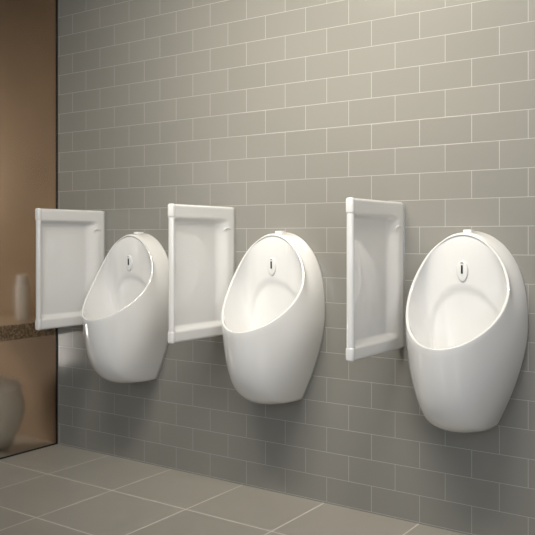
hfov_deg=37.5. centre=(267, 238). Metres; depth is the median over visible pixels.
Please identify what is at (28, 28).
glass wall
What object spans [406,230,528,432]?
urinal
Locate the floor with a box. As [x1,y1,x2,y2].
[0,444,466,534]
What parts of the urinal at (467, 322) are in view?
sensor plate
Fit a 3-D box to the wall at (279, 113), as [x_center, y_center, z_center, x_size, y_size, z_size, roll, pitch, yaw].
[0.912,-0.339,2.754,4.800,2.800,0.100,0,0,35]
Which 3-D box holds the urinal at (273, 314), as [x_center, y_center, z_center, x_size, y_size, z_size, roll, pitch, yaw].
[-0.029,0.318,3.146,0.409,0.703,0.330,0,0,35]
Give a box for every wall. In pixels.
[0,0,57,458]
[58,0,534,534]
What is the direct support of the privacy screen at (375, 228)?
attached to the wall at (279, 113)
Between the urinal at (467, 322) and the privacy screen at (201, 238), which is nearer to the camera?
the urinal at (467, 322)
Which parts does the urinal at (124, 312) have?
sensor plate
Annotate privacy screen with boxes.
[35,208,105,330]
[168,203,234,343]
[346,197,404,361]
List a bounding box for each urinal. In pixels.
[81,232,167,383]
[221,231,325,404]
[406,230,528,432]
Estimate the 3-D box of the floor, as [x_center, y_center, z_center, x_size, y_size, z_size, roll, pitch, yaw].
[-1.013,1.111,1.473,6.500,0.100,4.400,0,0,35]
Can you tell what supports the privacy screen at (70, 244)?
attached to the wall at (279, 113)
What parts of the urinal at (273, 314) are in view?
sensor plate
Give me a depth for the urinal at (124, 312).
3.58 m

